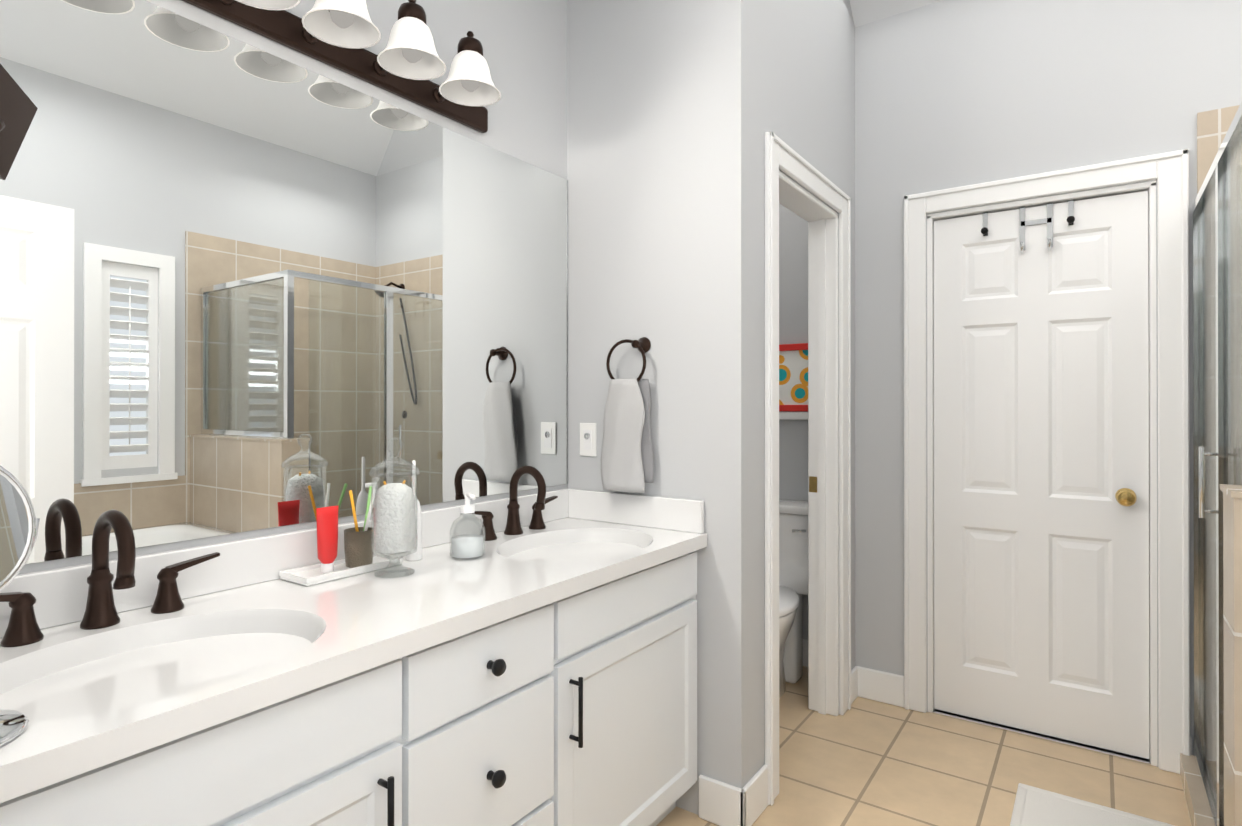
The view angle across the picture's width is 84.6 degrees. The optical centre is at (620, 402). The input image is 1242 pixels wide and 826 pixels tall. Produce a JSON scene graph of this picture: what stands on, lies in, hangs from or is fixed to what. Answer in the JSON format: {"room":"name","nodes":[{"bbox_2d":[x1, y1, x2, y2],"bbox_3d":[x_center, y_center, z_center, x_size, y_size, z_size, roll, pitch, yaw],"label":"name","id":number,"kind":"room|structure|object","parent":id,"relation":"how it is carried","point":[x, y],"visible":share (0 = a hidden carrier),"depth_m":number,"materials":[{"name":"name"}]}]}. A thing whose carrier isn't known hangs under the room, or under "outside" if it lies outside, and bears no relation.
{"room":"bathroom","nodes":[
{"label":"bathroom","id":0,"kind":"room"},
{"bbox_2d":[0,0,568,574],"bbox_3d":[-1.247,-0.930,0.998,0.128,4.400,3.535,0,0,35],"label":"mirror glass","id":1,"kind":"object","parent":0,"point":[244,286],"depth_m":1.53,"materials":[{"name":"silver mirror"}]},
{"bbox_2d":[181,0,500,132],"bbox_3d":[-0.693,-0.909,1.486,0.236,0.180,1.290,0,0,35],"label":"sconce","id":2,"kind":"object","parent":1,"relation":"attached to","point":[407,63],"visible":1,"depth_m":1.66,"materials":[{"name":"white glass"}]},
{"bbox_2d":[567,0,757,814],"bbox_3d":[-0.087,-0.926,2.417,1.168,4.400,0.120,0,0,35],"label":"wall","id":3,"kind":"structure","parent":0,"point":[662,136],"depth_m":2.14,"materials":[{"name":"grey paint"}]},
{"bbox_2d":[8,489,567,620],"bbox_3d":[-0.704,0.348,1.652,0.020,0.100,1.828,0,0,35],"label":"backsplash","id":4,"kind":"structure","parent":3,"relation":"attached to","point":[260,556],"depth_m":1.50,"materials":[{"name":"white stone"}]},
{"bbox_2d":[580,423,596,456],"bbox_3d":[-0.115,0.126,2.353,0.072,0.115,0.011,0,0,35],"label":"outlet","id":5,"kind":"object","parent":3,"relation":"attached to","point":[588,439],"visible":1,"depth_m":2.35,"materials":[{"name":"white plastic"}]},
{"bbox_2d":[601,337,653,492],"bbox_3d":[0.022,0.035,2.213,0.188,0.498,0.084,0,0,35],"label":"towel ring","id":6,"kind":"object","parent":3,"relation":"attached to","point":[627,459],"visible":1,"depth_m":2.17,"materials":[{"name":"white fabric"}]},
{"bbox_2d":[568,489,703,528],"bbox_3d":[0.036,0.349,2.238,0.524,0.100,0.020,0,0,35],"label":"backsplash","id":7,"kind":"structure","parent":3,"relation":"attached to","point":[689,513],"depth_m":2.21,"materials":[{"name":"white stone"}]},
{"bbox_2d":[699,639,1191,825],"bbox_3d":[0.636,1.207,1.520,3.134,0.138,3.244,0,0,35],"label":"baseboard","id":8,"kind":"structure","parent":3,"relation":"attached to","point":[722,803],"depth_m":2.09,"materials":[{"name":"white wood"}]},
{"bbox_2d":[779,204,807,639],"bbox_3d":[0.645,-0.923,3.571,1.048,4.400,0.120,0,0,35],"label":"wall","id":9,"kind":"structure","parent":0,"point":[793,329],"depth_m":3.35,"materials":[{"name":"grey paint"}]},
{"bbox_2d":[779,412,807,419],"bbox_3d":[0.651,0.064,3.472,0.928,0.035,0.030,0,0,35],"label":"trim","id":10,"kind":"structure","parent":9,"relation":"attached to","point":[793,415],"depth_m":3.32,"materials":[{"name":"white wood"}]},
{"bbox_2d":[779,343,807,411],"bbox_3d":[0.805,-0.123,3.369,0.340,0.330,0.022,0,0,35],"label":"picture frame","id":11,"kind":"object","parent":9,"relation":"attached to","point":[793,377],"visible":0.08,"depth_m":3.34,"materials":[{"name":"multicoloured plastic"}]},
{"bbox_2d":[758,0,854,770],"bbox_3d":[0.767,-0.925,2.726,0.120,4.400,1.365,0,0,35],"label":"wall","id":12,"kind":"structure","parent":0,"point":[766,65],"depth_m":2.21,"materials":[{"name":"grey paint"}]},
{"bbox_2d":[764,131,850,805],"bbox_3d":[0.657,0.206,2.543,0.147,2.135,0.845,0,0,35],"label":"door frame","id":13,"kind":"structure","parent":12,"relation":"attached to","point":[828,555],"depth_m":2.79,"materials":[{"name":"white wood"}]},
{"bbox_2d":[775,0,837,213],"bbox_3d":[0.647,-1.948,2.557,0.120,2.355,0.665,0,0,35],"label":"wall","id":14,"kind":"structure","parent":0,"point":[806,80],"depth_m":2.52,"materials":[{"name":"grey paint"}]},
{"bbox_2d":[849,0,940,26],"bbox_3d":[0.169,-2.324,0.968,3.490,1.348,5.300,0,0,35],"label":"ceiling","id":15,"kind":"structure","parent":0,"point":[866,11],"depth_m":2.90,"materials":[{"name":"white paint"}]},
{"bbox_2d":[656,666,1190,825],"bbox_3d":[0.231,1.320,0.915,3.600,0.100,5.300,0,0,35],"label":"floor","id":16,"kind":"structure","parent":0,"point":[864,762],"depth_m":2.34,"materials":[{"name":"beige tile"}]},
{"bbox_2d":[0,513,706,825],"bbox_3d":[-0.480,0.834,1.494,0.568,0.874,1.828,0,0,35],"label":"bathroom vanity","id":17,"kind":"object","parent":16,"relation":"on","point":[536,665],"depth_m":1.31,"materials":[{"name":"white"}]},
{"bbox_2d":[0,466,39,746],"bbox_3d":[-0.788,0.224,0.783,0.144,0.341,0.193,0,0,35],"label":"makeup mirror","id":18,"kind":"object","parent":17,"relation":"on","point":[19,523],"visible":1,"depth_m":0.83,"materials":[{"name":"silver metal"}]},
{"bbox_2d":[0,509,223,640],"bbox_3d":[-0.892,0.292,1.194,0.157,0.210,0.400,0,0,35],"label":"faucet","id":19,"kind":"object","parent":17,"relation":"on","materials":[{"name":"brown metal"}]},
{"bbox_2d":[0,589,383,736],"bbox_3d":[-0.727,0.467,1.079,0.396,0.166,0.510,0,0,35],"label":"sink","id":20,"kind":"object","parent":17,"relation":"in","point":[81,670],"depth_m":1.17,"materials":[{"name":"white ceramic"}]},
{"bbox_2d":[279,486,402,585],"bbox_3d":[-0.651,0.301,1.606,0.110,0.191,0.250,0,0,35],"label":"tray","id":21,"kind":"object","parent":17,"relation":"on","point":[360,558],"visible":0.94,"depth_m":1.58,"materials":[{"name":"white ceramic"}]},
{"bbox_2d":[369,437,419,577],"bbox_3d":[-0.527,0.238,1.591,0.114,0.317,0.114,0,0,35],"label":"apothecary jar","id":22,"kind":"object","parent":17,"relation":"on","point":[394,530],"visible":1,"depth_m":1.56,"materials":[{"name":"clear glass"}]},
{"bbox_2d":[406,460,421,560],"bbox_3d":[-0.526,0.271,1.735,0.040,0.252,0.040,0,0,35],"label":"white flosser","id":23,"kind":"object","parent":17,"relation":"on","point":[416,556],"visible":0.46,"depth_m":1.73,"materials":[{"name":"white plastic"}]},
{"bbox_2d":[450,492,484,559],"bbox_3d":[-0.397,0.314,1.766,0.090,0.167,0.090,0,0,35],"label":"soap dispenser","id":24,"kind":"object","parent":17,"relation":"on","point":[467,546],"visible":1,"depth_m":1.75,"materials":[{"name":"clear glass"}]},
{"bbox_2d":[460,465,559,536],"bbox_3d":[-0.288,0.294,2.060,0.157,0.210,0.400,0,0,35],"label":"faucet","id":25,"kind":"object","parent":17,"relation":"on","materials":[{"name":"brown metal"}]},
{"bbox_2d":[483,517,683,564],"bbox_3d":[-0.124,0.470,1.944,0.396,0.166,0.510,0,0,35],"label":"sink","id":26,"kind":"object","parent":17,"relation":"in","point":[579,540],"depth_m":2.10,"materials":[{"name":"white ceramic"}]},
{"bbox_2d":[779,498,807,698],"bbox_3d":[0.622,0.873,3.051,0.450,0.805,0.734,0,0,35],"label":"toilet","id":27,"kind":"object","parent":16,"relation":"on","point":[793,551],"visible":0.21,"depth_m":3.11,"materials":[{"name":"white ceramic"}]},
{"bbox_2d":[1010,783,1174,825],"bbox_3d":[1.292,1.263,1.839,0.445,0.016,0.730,0,0,35],"label":"bath mat","id":28,"kind":"object","parent":16,"relation":"on","point":[1034,806],"visible":0.98,"depth_m":2.09,"materials":[{"name":"white fabric"}]},
{"bbox_2d":[1220,484,1241,825],"bbox_3d":[1.648,0.722,1.123,0.985,1.097,0.150,0,0,35],"label":"wall","id":29,"kind":"structure","parent":16,"relation":"on","point":[1232,562],"depth_m":1.36,"materials":[{"name":"tile"}]},
{"bbox_2d":[1180,753,1211,825],"bbox_3d":[2.005,1.234,1.621,0.970,0.075,1.087,0,0,35],"label":"sill","id":30,"kind":"structure","parent":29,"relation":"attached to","point":[1198,812],"depth_m":2.12,"materials":[{"name":"tile"}]},
{"bbox_2d":[1192,102,1241,825],"bbox_3d":[1.981,0.261,1.587,0.966,1.869,1.173,0,0,35],"label":"shower enclosure","id":31,"kind":"object","parent":30,"relation":"on","point":[1217,333],"visible":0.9,"depth_m":1.99,"materials":[{"name":"clear glass"}]},
{"bbox_2d":[855,0,1241,766],"bbox_3d":[1.962,-0.926,2.409,2.202,4.400,0.120,0,0,35],"label":"wall","id":32,"kind":"structure","parent":0,"point":[1018,88],"depth_m":2.73,"materials":[{"name":"grey paint"}]},
{"bbox_2d":[934,191,1148,758],"bbox_3d":[1.572,0.255,2.608,0.704,2.016,0.107,0,0,35],"label":"closet door","id":33,"kind":"structure","parent":32,"relation":"in","point":[1041,488],"depth_m":2.60,"materials":[{"name":"white wood"}]},
{"bbox_2d":[981,200,1074,253],"bbox_3d":[1.560,-0.664,2.626,0.310,0.184,0.085,0,0,35],"label":"hanger","id":34,"kind":"object","parent":33,"relation":"hanging from","point":[1048,220],"visible":0.94,"depth_m":2.60,"materials":[{"name":"silver metal"}]},
{"bbox_2d":[904,149,1189,773],"bbox_3d":[1.597,0.205,2.645,0.920,2.140,0.147,0,0,35],"label":"door frame","id":35,"kind":"structure","parent":32,"relation":"attached to","point":[1170,169],"depth_m":2.40,"materials":[{"name":"white wood"}]},
{"bbox_3d":[2.416,-0.929,1.241,0.120,4.400,1.515,0,0,35],"label":"wall","id":36,"kind":"structure","parent":0,"visible":0},
{"bbox_2d":[1197,105,1239,193],"bbox_3d":[2.332,0.143,2.067,0.900,2.260,0.012,0,0,35],"label":"shower wall tile","id":37,"kind":"structure","parent":36,"relation":"attached to","point":[1213,126],"depth_m":2.30,"materials":[{"name":"beige tile"}]}
]}

